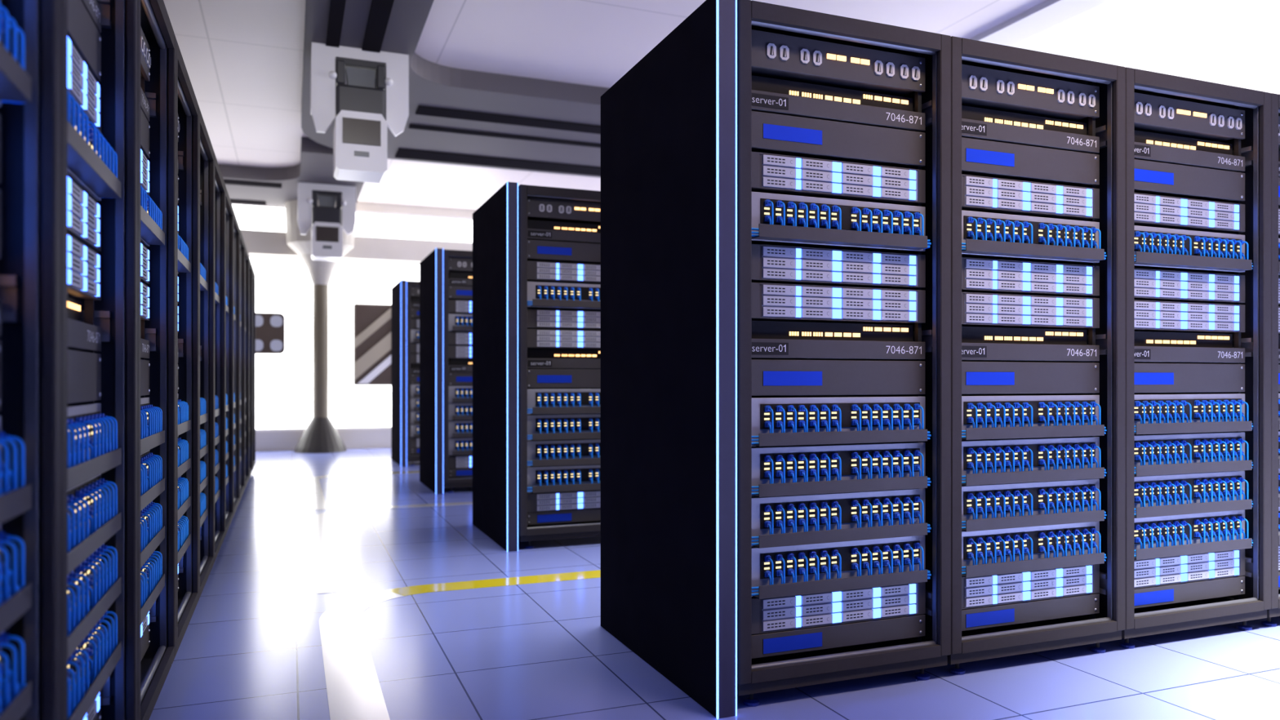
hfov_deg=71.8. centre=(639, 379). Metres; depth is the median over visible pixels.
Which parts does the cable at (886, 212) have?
cord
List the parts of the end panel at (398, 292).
panel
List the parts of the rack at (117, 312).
mounting rail, guide rail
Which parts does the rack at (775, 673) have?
mounting rail, guide rail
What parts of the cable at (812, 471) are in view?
cord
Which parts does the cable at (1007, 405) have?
cord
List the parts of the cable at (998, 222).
cord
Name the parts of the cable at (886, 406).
cord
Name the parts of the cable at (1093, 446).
cord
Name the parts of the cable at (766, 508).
cord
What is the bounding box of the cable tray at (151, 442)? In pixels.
[140,430,164,453]
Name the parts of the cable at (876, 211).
cord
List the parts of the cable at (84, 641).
cord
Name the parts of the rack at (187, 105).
power panel, guide rail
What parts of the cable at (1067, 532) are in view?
cord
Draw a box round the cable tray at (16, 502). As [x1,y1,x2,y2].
[0,484,31,524]
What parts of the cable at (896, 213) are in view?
cord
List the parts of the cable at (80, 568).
cord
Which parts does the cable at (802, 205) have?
cord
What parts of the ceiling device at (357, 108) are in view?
knob, bracket plate, glass panel, knob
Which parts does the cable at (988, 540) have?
cord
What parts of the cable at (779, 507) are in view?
cord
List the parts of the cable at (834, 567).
cord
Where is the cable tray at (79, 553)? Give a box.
[67,511,121,574]
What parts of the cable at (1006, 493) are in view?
cord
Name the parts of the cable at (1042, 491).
cord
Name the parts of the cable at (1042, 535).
cord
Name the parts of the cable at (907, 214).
cord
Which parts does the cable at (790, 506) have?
cord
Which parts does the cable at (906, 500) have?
cord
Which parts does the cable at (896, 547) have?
cord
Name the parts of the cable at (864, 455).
cord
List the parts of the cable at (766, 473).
cord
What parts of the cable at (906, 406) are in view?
cord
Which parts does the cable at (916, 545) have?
cord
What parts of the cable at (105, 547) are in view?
cord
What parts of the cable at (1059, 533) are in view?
cord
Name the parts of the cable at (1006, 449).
cord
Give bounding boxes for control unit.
[0,340,1,410]
[67,0,102,82]
[67,349,102,404]
[93,706,102,719]
[140,108,150,158]
[140,359,150,395]
[140,623,150,661]
[177,176,179,203]
[177,364,179,391]
[410,307,419,319]
[410,373,419,383]
[410,447,419,453]
[448,285,472,300]
[448,372,472,385]
[448,467,472,477]
[527,239,600,264]
[527,368,600,387]
[527,508,600,524]
[751,111,924,168]
[751,359,924,395]
[751,613,924,658]
[961,137,1099,186]
[961,361,1099,394]
[961,593,1099,631]
[1134,159,1244,202]
[1134,363,1244,392]
[1134,575,1244,608]
[1278,177,1279,208]
[1278,364,1279,391]
[1278,571,1279,589]
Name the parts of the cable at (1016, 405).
cord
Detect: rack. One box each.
[0,0,61,719]
[61,0,137,719]
[137,0,176,719]
[172,40,199,662]
[195,108,214,606]
[211,154,225,568]
[222,186,233,541]
[231,210,239,521]
[237,230,244,506]
[244,244,248,490]
[248,256,252,480]
[252,266,255,471]
[406,280,419,466]
[443,249,472,493]
[518,184,600,548]
[737,0,951,706]
[947,35,1125,675]
[1119,66,1271,648]
[1261,93,1279,626]
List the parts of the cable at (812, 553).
cord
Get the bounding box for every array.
[0,114,1,184]
[0,189,1,259]
[67,36,101,133]
[67,175,101,251]
[67,233,101,301]
[83,690,101,719]
[140,149,149,195]
[140,242,149,284]
[140,281,149,320]
[140,611,149,637]
[177,206,178,234]
[177,276,178,303]
[177,306,178,333]
[410,319,419,329]
[410,343,419,353]
[410,353,419,364]
[410,437,419,447]
[448,299,472,314]
[448,332,472,346]
[448,345,472,359]
[448,454,472,468]
[527,260,600,284]
[527,308,600,330]
[527,328,600,349]
[527,489,600,512]
[751,151,925,205]
[751,244,925,288]
[751,282,925,324]
[751,582,925,634]
[961,173,1099,220]
[961,257,1099,297]
[961,292,1099,328]
[961,564,1099,608]
[1134,192,1244,233]
[1134,268,1244,303]
[1134,299,1244,333]
[1134,548,1244,588]
[1278,208,1279,238]
[1278,277,1279,306]
[1278,306,1279,335]
[1278,545,1279,571]
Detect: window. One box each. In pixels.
[231,203,472,243]
[248,254,312,431]
[328,258,419,430]
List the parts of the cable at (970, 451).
cord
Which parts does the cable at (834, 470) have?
cord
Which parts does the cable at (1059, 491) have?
cord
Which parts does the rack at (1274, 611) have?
frame, patch panel, patch panel, patch panel, patch panel, patch panel, power panel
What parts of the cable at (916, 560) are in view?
cord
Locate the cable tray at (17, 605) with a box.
[0,582,31,634]
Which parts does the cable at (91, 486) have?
cord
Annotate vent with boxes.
[72,48,79,65]
[72,65,79,80]
[72,81,79,97]
[72,185,79,197]
[72,201,79,213]
[72,217,79,229]
[72,242,79,252]
[72,258,79,268]
[72,275,79,284]
[88,71,93,85]
[88,87,93,100]
[88,102,93,115]
[88,199,93,208]
[88,213,93,224]
[88,229,93,239]
[88,252,93,261]
[88,266,93,275]
[88,282,93,290]
[323,245,332,248]
[354,151,368,157]
[767,157,785,163]
[767,168,785,174]
[767,179,785,185]
[767,248,785,254]
[767,260,785,265]
[767,271,785,276]
[767,287,785,292]
[767,297,785,303]
[767,309,785,314]
[767,600,785,606]
[767,611,785,617]
[767,622,785,628]
[806,161,822,167]
[806,172,822,177]
[806,182,822,188]
[806,251,822,256]
[806,262,822,267]
[806,273,822,278]
[806,288,822,293]
[806,299,822,304]
[806,311,822,315]
[806,595,822,602]
[806,606,822,613]
[806,617,822,623]
[846,165,862,171]
[846,176,862,182]
[846,186,862,192]
[846,253,862,258]
[846,264,862,269]
[846,275,862,279]
[846,290,862,295]
[846,301,862,306]
[846,311,862,316]
[846,591,862,597]
[846,602,862,608]
[846,613,862,618]
[884,169,900,175]
[884,180,900,186]
[884,190,900,195]
[884,256,900,261]
[884,266,900,271]
[884,276,900,281]
[884,292,900,297]
[884,302,900,307]
[884,313,900,317]
[884,587,900,593]
[884,598,900,604]
[884,608,900,614]
[969,178,984,183]
[969,188,984,194]
[969,198,984,204]
[969,261,984,266]
[969,271,984,275]
[969,281,984,286]
[969,296,984,300]
[969,306,984,310]
[969,315,984,320]
[969,578,984,584]
[969,589,984,594]
[969,599,984,604]
[1001,182,1014,186]
[1001,191,1014,196]
[1001,201,1014,206]
[1001,263,1014,267]
[1001,273,1014,277]
[1001,283,1014,287]
[1001,297,1014,302]
[1001,307,1014,311]
[1001,317,1014,321]
[1001,576,1014,581]
[1001,585,1014,591]
[1001,595,1014,600]
[1034,185,1048,190]
[1034,195,1048,199]
[1034,204,1048,209]
[1034,265,1048,270]
[1034,275,1048,279]
[1034,284,1048,288]
[1034,298,1048,303]
[1034,308,1048,312]
[1034,318,1048,322]
[1034,572,1048,577]
[1034,582,1048,586]
[1034,591,1048,596]
[1066,188,1079,193]
[1066,198,1079,203]
[1066,207,1079,213]
[1066,267,1079,271]
[1066,276,1079,281]
[1066,286,1079,290]
[1066,300,1079,304]
[1066,310,1079,314]
[1066,319,1079,323]
[1066,568,1079,573]
[1066,578,1079,583]
[1066,587,1079,593]
[1136,195,1148,200]
[1136,204,1148,209]
[1136,214,1148,218]
[1136,271,1148,275]
[1136,280,1148,284]
[1136,303,1148,307]
[1136,312,1148,316]
[1136,321,1148,325]
[1136,561,1148,566]
[1136,570,1148,575]
[1136,580,1148,585]
[1163,199,1174,203]
[1163,208,1174,212]
[1163,217,1174,221]
[1163,273,1174,277]
[1163,282,1174,286]
[1163,291,1174,295]
[1163,304,1174,308]
[1163,313,1174,317]
[1163,322,1174,326]
[1163,559,1174,564]
[1163,568,1174,573]
[1163,577,1174,582]
[1191,201,1202,206]
[1191,210,1202,215]
[1191,219,1202,224]
[1191,275,1202,279]
[1191,284,1202,288]
[1191,293,1202,297]
[1191,323,1202,327]
[1191,555,1202,560]
[1191,564,1202,569]
[1191,573,1202,578]
[1217,213,1227,217]
[1217,306,1227,311]
[1217,324,1227,328]
[1217,570,1227,575]
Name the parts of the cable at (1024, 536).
cord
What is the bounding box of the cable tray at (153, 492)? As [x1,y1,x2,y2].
[140,478,164,511]
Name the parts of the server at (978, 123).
name plate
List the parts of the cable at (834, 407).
cord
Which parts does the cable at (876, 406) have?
cord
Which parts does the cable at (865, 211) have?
cord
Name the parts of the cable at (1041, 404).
cord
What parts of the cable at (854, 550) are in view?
cord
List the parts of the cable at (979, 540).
cord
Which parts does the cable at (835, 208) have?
cord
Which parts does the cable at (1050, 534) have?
cord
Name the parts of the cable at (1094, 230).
cord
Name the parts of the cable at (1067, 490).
cord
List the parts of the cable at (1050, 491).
cord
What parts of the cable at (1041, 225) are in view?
cord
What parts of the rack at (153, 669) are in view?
mounting rail, guide rail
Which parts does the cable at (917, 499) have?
cord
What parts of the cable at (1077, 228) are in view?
cord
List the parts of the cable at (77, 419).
cord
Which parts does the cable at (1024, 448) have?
cord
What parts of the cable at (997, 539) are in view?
cord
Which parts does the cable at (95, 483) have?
cord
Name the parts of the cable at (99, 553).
cord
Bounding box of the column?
[284,199,355,453]
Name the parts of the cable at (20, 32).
cord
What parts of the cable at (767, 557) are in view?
cord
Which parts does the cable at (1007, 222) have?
cord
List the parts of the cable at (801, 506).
cord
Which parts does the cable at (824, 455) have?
cord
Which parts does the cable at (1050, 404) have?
cord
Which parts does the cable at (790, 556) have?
cord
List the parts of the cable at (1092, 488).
cord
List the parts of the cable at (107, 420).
cord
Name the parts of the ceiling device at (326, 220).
knob, glass panel, bracket plate, knob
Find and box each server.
[0,299,1,337]
[67,297,101,351]
[81,0,101,32]
[140,86,149,121]
[140,337,149,359]
[410,297,419,308]
[410,364,419,373]
[448,271,472,286]
[448,359,472,372]
[527,219,600,244]
[527,348,600,368]
[751,75,924,131]
[751,320,924,360]
[961,105,1099,153]
[961,326,1099,362]
[1134,129,1244,172]
[1134,331,1244,363]
[1278,151,1279,177]
[1278,335,1279,364]
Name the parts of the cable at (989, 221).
cord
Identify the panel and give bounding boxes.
[0,13,31,106]
[0,415,31,524]
[0,524,31,634]
[0,648,31,719]
[67,102,121,200]
[67,403,121,490]
[67,474,121,574]
[67,555,121,659]
[67,622,121,719]
[140,26,151,81]
[140,205,164,246]
[140,396,164,453]
[140,449,164,511]
[140,514,164,568]
[140,562,164,625]
[177,248,191,273]
[177,393,191,435]
[177,435,191,478]
[177,486,191,520]
[177,524,191,563]
[391,280,406,466]
[410,286,419,297]
[410,329,419,342]
[410,384,419,397]
[410,397,419,410]
[410,410,419,424]
[410,423,419,437]
[419,248,443,493]
[448,257,472,273]
[448,313,472,332]
[448,386,472,403]
[448,403,472,420]
[448,420,472,438]
[448,437,472,455]
[472,182,518,551]
[527,196,600,224]
[527,281,600,311]
[527,388,600,414]
[527,413,600,440]
[527,438,600,466]
[527,464,600,493]
[600,0,737,719]
[751,29,924,96]
[751,191,927,253]
[751,396,927,446]
[751,442,927,497]
[751,488,927,548]
[751,534,927,599]
[961,63,1099,121]
[961,209,1104,264]
[961,395,1104,439]
[961,436,1104,485]
[961,478,1104,531]
[961,521,1104,577]
[1134,92,1244,142]
[1134,225,1252,273]
[1134,393,1252,434]
[1134,431,1252,476]
[1134,470,1252,518]
[1134,509,1252,559]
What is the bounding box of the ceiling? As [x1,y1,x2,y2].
[163,0,1279,209]
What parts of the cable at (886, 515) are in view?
cord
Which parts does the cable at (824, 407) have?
cord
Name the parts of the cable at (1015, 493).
cord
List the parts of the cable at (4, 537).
cord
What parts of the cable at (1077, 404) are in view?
cord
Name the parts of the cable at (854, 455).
cord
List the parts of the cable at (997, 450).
cord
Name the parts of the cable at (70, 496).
cord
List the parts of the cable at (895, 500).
cord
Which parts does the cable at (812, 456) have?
cord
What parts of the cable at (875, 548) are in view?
cord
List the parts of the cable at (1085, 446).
cord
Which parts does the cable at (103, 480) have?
cord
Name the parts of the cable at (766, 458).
cord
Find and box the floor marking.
[319,569,600,719]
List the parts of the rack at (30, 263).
guide rail, frame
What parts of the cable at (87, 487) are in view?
cord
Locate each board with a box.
[255,312,284,354]
[353,303,391,385]
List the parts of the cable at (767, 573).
cord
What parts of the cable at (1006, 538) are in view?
cord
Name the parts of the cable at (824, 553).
cord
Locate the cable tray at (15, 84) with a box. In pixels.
[0,42,31,102]
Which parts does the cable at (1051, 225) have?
cord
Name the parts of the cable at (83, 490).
cord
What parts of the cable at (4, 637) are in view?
cord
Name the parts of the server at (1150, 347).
name plate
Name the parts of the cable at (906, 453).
cord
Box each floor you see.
[149,447,1279,719]
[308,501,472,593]
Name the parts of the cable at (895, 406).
cord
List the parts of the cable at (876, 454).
cord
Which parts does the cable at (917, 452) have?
cord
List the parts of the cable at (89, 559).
cord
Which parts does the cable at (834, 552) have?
cord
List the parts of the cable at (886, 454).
cord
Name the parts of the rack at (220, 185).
patch panel, patch panel, patch panel, patch panel, patch panel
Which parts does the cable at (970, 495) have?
cord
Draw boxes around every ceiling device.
[297,182,355,261]
[310,42,408,182]
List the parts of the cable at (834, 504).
cord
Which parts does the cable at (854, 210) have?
cord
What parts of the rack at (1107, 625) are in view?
mounting rail, guide rail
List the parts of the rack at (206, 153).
patch panel, patch panel, patch panel, patch panel, patch panel, guide rail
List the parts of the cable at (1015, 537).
cord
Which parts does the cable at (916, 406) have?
cord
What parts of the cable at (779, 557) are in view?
cord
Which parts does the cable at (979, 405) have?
cord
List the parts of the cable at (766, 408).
cord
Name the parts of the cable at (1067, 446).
cord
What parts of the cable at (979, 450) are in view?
cord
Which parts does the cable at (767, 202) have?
cord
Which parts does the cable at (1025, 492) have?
cord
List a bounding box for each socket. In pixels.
[140,35,143,52]
[142,41,146,57]
[144,47,148,63]
[146,53,151,68]
[538,204,544,211]
[546,204,551,212]
[558,205,564,213]
[565,205,571,213]
[766,43,776,58]
[779,44,789,60]
[800,48,809,63]
[812,50,822,66]
[874,60,883,75]
[885,62,894,76]
[899,64,908,79]
[911,66,919,80]
[968,75,977,88]
[978,76,987,90]
[995,80,1004,93]
[1006,81,1014,94]
[1057,89,1064,102]
[1066,90,1074,104]
[1078,93,1085,106]
[1087,94,1095,107]
[1135,102,1142,115]
[1144,103,1151,115]
[1158,105,1165,118]
[1166,106,1173,119]
[1208,113,1216,125]
[1217,115,1224,127]
[1226,116,1234,128]
[1235,117,1241,129]
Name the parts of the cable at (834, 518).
cord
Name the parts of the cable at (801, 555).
cord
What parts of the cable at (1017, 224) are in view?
cord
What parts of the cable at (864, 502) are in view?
cord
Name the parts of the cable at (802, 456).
cord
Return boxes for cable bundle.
[0,585,25,604]
[0,682,26,713]
[1,100,24,103]
[84,598,90,617]
[84,643,104,690]
[751,227,931,248]
[751,431,931,444]
[751,477,931,494]
[751,523,931,545]
[751,568,931,595]
[961,242,1106,259]
[961,426,1106,438]
[961,469,1106,483]
[961,511,1106,528]
[961,553,1106,574]
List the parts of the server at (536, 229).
name plate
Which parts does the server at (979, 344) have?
name plate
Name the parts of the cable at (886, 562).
cord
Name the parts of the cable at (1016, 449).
cord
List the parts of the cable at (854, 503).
cord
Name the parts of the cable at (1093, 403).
cord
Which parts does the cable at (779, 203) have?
cord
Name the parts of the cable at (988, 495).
cord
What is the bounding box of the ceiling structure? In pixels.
[301,0,608,177]
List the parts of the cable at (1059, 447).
cord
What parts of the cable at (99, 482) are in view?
cord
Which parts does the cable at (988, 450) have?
cord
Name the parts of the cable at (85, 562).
cord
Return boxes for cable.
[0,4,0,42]
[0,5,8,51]
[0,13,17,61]
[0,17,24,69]
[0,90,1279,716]
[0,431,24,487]
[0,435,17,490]
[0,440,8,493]
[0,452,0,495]
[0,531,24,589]
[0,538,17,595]
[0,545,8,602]
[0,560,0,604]
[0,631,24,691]
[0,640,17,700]
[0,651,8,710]
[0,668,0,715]
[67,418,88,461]
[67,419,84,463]
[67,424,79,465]
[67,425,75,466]
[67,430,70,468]
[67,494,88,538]
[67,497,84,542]
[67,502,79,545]
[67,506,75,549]
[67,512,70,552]
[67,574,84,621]
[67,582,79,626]
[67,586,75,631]
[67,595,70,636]
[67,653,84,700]
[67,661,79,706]
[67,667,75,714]
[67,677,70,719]
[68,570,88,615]
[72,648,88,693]
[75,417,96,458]
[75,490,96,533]
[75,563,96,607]
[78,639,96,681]
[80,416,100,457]
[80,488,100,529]
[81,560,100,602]
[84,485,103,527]
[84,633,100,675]
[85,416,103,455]
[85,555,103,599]
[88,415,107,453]
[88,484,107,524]
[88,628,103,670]
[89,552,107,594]
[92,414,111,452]
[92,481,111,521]
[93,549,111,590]
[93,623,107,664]
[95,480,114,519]
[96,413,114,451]
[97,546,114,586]
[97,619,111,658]
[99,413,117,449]
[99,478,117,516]
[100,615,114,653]
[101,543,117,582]
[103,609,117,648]
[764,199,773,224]
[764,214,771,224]
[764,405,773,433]
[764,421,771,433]
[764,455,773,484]
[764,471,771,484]
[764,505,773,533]
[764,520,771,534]
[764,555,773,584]
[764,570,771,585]
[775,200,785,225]
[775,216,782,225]
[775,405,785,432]
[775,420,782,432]
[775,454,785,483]
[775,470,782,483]
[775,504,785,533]
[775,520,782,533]
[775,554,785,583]
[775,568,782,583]
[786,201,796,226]
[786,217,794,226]
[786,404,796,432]
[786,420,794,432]
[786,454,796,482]
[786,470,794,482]
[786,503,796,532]
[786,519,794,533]
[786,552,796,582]
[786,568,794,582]
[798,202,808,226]
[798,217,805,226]
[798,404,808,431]
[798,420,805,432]
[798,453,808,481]
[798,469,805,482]
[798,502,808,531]
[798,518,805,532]
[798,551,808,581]
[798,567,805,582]
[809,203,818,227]
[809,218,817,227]
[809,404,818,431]
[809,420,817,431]
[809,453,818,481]
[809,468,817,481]
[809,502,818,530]
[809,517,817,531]
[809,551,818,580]
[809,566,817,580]
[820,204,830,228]
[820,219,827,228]
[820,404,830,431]
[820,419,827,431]
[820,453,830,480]
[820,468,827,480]
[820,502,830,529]
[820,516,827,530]
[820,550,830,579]
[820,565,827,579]
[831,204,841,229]
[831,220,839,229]
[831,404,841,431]
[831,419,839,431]
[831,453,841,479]
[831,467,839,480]
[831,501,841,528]
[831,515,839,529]
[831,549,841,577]
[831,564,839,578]
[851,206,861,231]
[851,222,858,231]
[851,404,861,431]
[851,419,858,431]
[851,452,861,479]
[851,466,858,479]
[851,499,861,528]
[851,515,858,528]
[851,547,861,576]
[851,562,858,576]
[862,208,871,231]
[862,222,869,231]
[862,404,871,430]
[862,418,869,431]
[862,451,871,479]
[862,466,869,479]
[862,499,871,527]
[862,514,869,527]
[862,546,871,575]
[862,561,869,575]
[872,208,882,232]
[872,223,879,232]
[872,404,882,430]
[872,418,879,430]
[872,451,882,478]
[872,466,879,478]
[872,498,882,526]
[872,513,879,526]
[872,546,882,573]
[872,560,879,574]
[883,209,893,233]
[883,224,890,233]
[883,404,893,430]
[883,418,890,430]
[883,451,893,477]
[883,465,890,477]
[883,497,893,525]
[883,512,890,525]
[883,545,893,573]
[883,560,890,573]
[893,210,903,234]
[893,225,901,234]
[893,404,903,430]
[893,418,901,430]
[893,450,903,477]
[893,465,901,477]
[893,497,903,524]
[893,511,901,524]
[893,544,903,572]
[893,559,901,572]
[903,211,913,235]
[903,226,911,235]
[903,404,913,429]
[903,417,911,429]
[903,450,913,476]
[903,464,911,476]
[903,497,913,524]
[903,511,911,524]
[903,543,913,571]
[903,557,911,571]
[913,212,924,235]
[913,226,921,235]
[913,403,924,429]
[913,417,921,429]
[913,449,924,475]
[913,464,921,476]
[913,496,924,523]
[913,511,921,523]
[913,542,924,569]
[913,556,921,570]
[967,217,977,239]
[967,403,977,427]
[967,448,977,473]
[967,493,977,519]
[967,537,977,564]
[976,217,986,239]
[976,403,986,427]
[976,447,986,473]
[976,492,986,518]
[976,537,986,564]
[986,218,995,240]
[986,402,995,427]
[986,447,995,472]
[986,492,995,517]
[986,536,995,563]
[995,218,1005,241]
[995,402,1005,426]
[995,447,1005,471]
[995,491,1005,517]
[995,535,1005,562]
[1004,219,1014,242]
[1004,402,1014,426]
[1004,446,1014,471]
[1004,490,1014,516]
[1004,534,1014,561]
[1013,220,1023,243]
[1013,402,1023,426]
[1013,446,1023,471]
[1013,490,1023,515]
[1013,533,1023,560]
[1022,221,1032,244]
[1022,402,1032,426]
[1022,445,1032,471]
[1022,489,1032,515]
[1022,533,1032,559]
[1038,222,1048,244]
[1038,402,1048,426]
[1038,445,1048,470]
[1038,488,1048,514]
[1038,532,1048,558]
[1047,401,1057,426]
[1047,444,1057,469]
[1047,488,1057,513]
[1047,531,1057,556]
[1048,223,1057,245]
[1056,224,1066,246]
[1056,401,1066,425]
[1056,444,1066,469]
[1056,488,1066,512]
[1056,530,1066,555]
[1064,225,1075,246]
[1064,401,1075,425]
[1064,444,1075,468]
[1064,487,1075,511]
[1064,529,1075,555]
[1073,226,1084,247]
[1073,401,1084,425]
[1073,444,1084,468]
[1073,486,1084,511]
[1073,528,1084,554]
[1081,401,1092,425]
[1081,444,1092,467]
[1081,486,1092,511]
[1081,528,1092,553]
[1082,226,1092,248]
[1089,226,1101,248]
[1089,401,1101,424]
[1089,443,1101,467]
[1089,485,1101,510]
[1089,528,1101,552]
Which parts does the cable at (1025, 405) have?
cord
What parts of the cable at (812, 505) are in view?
cord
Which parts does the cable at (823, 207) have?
cord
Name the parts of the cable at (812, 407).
cord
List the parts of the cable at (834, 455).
cord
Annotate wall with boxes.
[240,201,475,451]
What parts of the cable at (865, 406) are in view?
cord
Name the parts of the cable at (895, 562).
cord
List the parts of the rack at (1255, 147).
mounting rail, guide rail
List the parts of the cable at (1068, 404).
cord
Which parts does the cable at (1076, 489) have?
cord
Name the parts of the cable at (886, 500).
cord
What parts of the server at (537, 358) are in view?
name plate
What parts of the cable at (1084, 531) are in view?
cord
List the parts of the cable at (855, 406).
cord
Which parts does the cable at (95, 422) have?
cord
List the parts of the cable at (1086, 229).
cord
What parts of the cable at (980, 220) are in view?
cord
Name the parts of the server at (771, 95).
name plate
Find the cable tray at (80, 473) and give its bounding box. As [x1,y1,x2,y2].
[67,447,121,490]
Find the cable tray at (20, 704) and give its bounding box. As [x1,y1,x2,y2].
[0,680,31,719]
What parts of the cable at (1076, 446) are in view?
cord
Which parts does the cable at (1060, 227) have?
cord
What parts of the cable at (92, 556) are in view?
cord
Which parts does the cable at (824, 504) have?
cord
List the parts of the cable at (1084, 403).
cord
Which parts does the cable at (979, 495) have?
cord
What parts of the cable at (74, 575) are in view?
cord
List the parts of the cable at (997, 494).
cord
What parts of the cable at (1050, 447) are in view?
cord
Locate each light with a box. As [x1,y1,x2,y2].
[67,36,71,55]
[67,53,71,71]
[67,70,71,88]
[67,176,71,193]
[67,193,71,209]
[67,210,71,226]
[67,235,71,250]
[67,252,71,267]
[67,268,71,284]
[70,302,73,308]
[72,303,77,310]
[80,93,87,109]
[80,206,87,222]
[80,222,87,237]
[80,245,87,260]
[81,61,87,78]
[81,76,87,93]
[81,191,87,206]
[81,276,87,291]
[82,261,87,275]
[94,97,99,111]
[94,111,99,126]
[94,203,99,217]
[94,253,99,267]
[95,82,99,97]
[95,217,99,231]
[95,232,99,246]
[95,268,99,282]
[95,283,99,296]
[95,696,99,711]
[140,149,142,160]
[140,160,142,172]
[140,171,142,182]
[140,243,142,253]
[140,254,142,265]
[140,266,142,275]
[140,282,142,293]
[140,293,142,303]
[140,305,142,315]
[140,625,142,637]
[577,264,582,269]
[577,270,582,275]
[577,275,582,280]
[577,311,582,315]
[577,316,582,321]
[577,322,582,327]
[577,330,582,335]
[577,336,582,341]
[577,342,582,346]
[577,492,582,497]
[577,497,582,502]
[577,503,582,508]
[795,157,801,168]
[795,168,801,178]
[795,179,801,189]
[795,248,801,257]
[795,259,801,268]
[795,270,801,279]
[795,286,801,295]
[795,297,801,306]
[795,307,801,317]
[795,595,801,605]
[795,606,801,616]
[795,617,801,627]
[825,95,832,100]
[825,332,832,336]
[826,53,835,59]
[831,161,841,172]
[831,172,841,182]
[831,287,841,297]
[832,182,841,193]
[832,250,841,260]
[832,261,841,271]
[832,271,841,281]
[832,298,841,307]
[832,309,841,318]
[832,591,841,601]
[832,602,841,612]
[832,613,841,622]
[834,96,841,102]
[834,332,841,337]
[836,54,846,61]
[843,97,851,102]
[843,333,851,337]
[850,57,859,63]
[853,98,860,104]
[853,333,860,337]
[860,58,869,65]
[872,165,880,176]
[872,176,880,186]
[872,289,880,298]
[872,300,880,309]
[872,587,880,597]
[872,597,880,608]
[872,608,880,617]
[873,186,880,196]
[873,253,880,262]
[873,263,880,272]
[873,274,880,283]
[873,311,880,319]
[874,95,882,101]
[874,327,882,331]
[883,97,890,102]
[883,327,890,331]
[892,98,899,103]
[892,327,899,331]
[901,99,908,104]
[901,328,908,332]
[908,594,915,603]
[909,169,915,179]
[909,180,915,190]
[909,191,915,199]
[909,255,915,264]
[909,266,915,275]
[909,275,915,284]
[909,291,915,300]
[909,301,915,310]
[909,311,915,320]
[909,583,915,593]
[909,604,915,613]
[970,0,1111,46]
[991,178,997,187]
[991,595,997,604]
[992,188,997,197]
[992,198,997,207]
[992,260,997,269]
[992,271,997,279]
[992,280,997,288]
[992,294,997,303]
[992,304,997,313]
[992,315,997,323]
[992,575,997,584]
[992,585,997,594]
[1013,121,1020,125]
[1013,336,1020,340]
[1017,84,1026,89]
[1021,122,1027,127]
[1021,337,1027,340]
[1022,182,1031,191]
[1022,191,1031,200]
[1022,201,1031,210]
[1022,262,1031,271]
[1022,272,1031,280]
[1022,282,1031,290]
[1022,296,1031,304]
[1022,306,1031,314]
[1022,315,1031,324]
[1022,572,1031,581]
[1022,581,1031,591]
[1022,591,1031,600]
[1026,84,1034,90]
[1029,123,1035,128]
[1029,337,1035,341]
[1036,124,1043,128]
[1036,337,1043,341]
[1037,86,1045,93]
[1045,88,1053,93]
[1054,121,1061,125]
[1054,332,1061,335]
[1055,185,1062,194]
[1055,587,1062,596]
[1056,195,1062,204]
[1056,204,1062,213]
[1056,264,1062,273]
[1056,274,1062,282]
[1056,284,1062,292]
[1056,297,1062,306]
[1056,307,1062,315]
[1056,316,1062,324]
[1056,568,1062,577]
[1056,577,1062,586]
[1062,122,1068,126]
[1062,332,1068,335]
[1069,123,1075,128]
[1069,332,1075,336]
[1076,124,1083,128]
[1076,332,1083,336]
[1085,198,1092,206]
[1085,565,1092,573]
[1085,584,1092,592]
[1086,188,1092,197]
[1086,207,1092,216]
[1086,266,1092,275]
[1086,275,1092,284]
[1086,285,1092,293]
[1086,298,1092,306]
[1086,308,1092,316]
[1086,318,1092,325]
[1086,574,1092,583]
[1155,195,1159,204]
[1155,204,1159,213]
[1155,213,1159,222]
[1155,271,1159,279]
[1155,280,1159,288]
[1155,288,1159,297]
[1155,302,1159,310]
[1155,311,1159,319]
[1155,320,1159,328]
[1155,558,1159,566]
[1155,567,1159,575]
[1155,576,1159,584]
[1170,142,1177,147]
[1170,340,1177,343]
[1177,109,1183,114]
[1180,555,1187,564]
[1180,564,1187,573]
[1181,199,1187,207]
[1181,207,1187,216]
[1181,216,1187,224]
[1181,272,1187,280]
[1181,281,1187,288]
[1181,290,1187,297]
[1181,303,1187,311]
[1181,312,1187,319]
[1181,320,1187,328]
[1181,573,1187,582]
[1183,110,1191,115]
[1183,145,1189,149]
[1190,146,1195,150]
[1190,340,1195,344]
[1193,111,1199,116]
[1200,112,1206,117]
[1205,142,1211,146]
[1205,335,1211,339]
[1208,201,1214,209]
[1208,210,1214,218]
[1208,219,1214,226]
[1208,274,1214,282]
[1208,283,1214,290]
[1208,292,1214,299]
[1208,304,1214,311]
[1208,313,1214,320]
[1208,322,1214,329]
[1208,552,1214,560]
[1208,561,1214,569]
[1208,570,1214,577]
[1211,143,1217,147]
[1217,144,1223,148]
[1223,145,1229,149]
[1233,204,1239,212]
[1233,284,1239,292]
[1233,306,1239,313]
[1233,550,1239,558]
[1234,213,1239,221]
[1234,222,1239,229]
[1234,275,1239,283]
[1234,293,1239,300]
[1234,314,1239,321]
[1234,323,1239,330]
[1234,559,1239,566]
[1234,567,1239,575]
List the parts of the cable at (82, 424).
cord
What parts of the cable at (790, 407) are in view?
cord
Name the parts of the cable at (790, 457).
cord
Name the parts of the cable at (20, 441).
cord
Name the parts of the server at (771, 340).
name plate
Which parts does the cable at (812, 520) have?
cord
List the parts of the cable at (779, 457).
cord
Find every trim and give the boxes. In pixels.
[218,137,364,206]
[223,179,281,205]
[325,0,600,176]

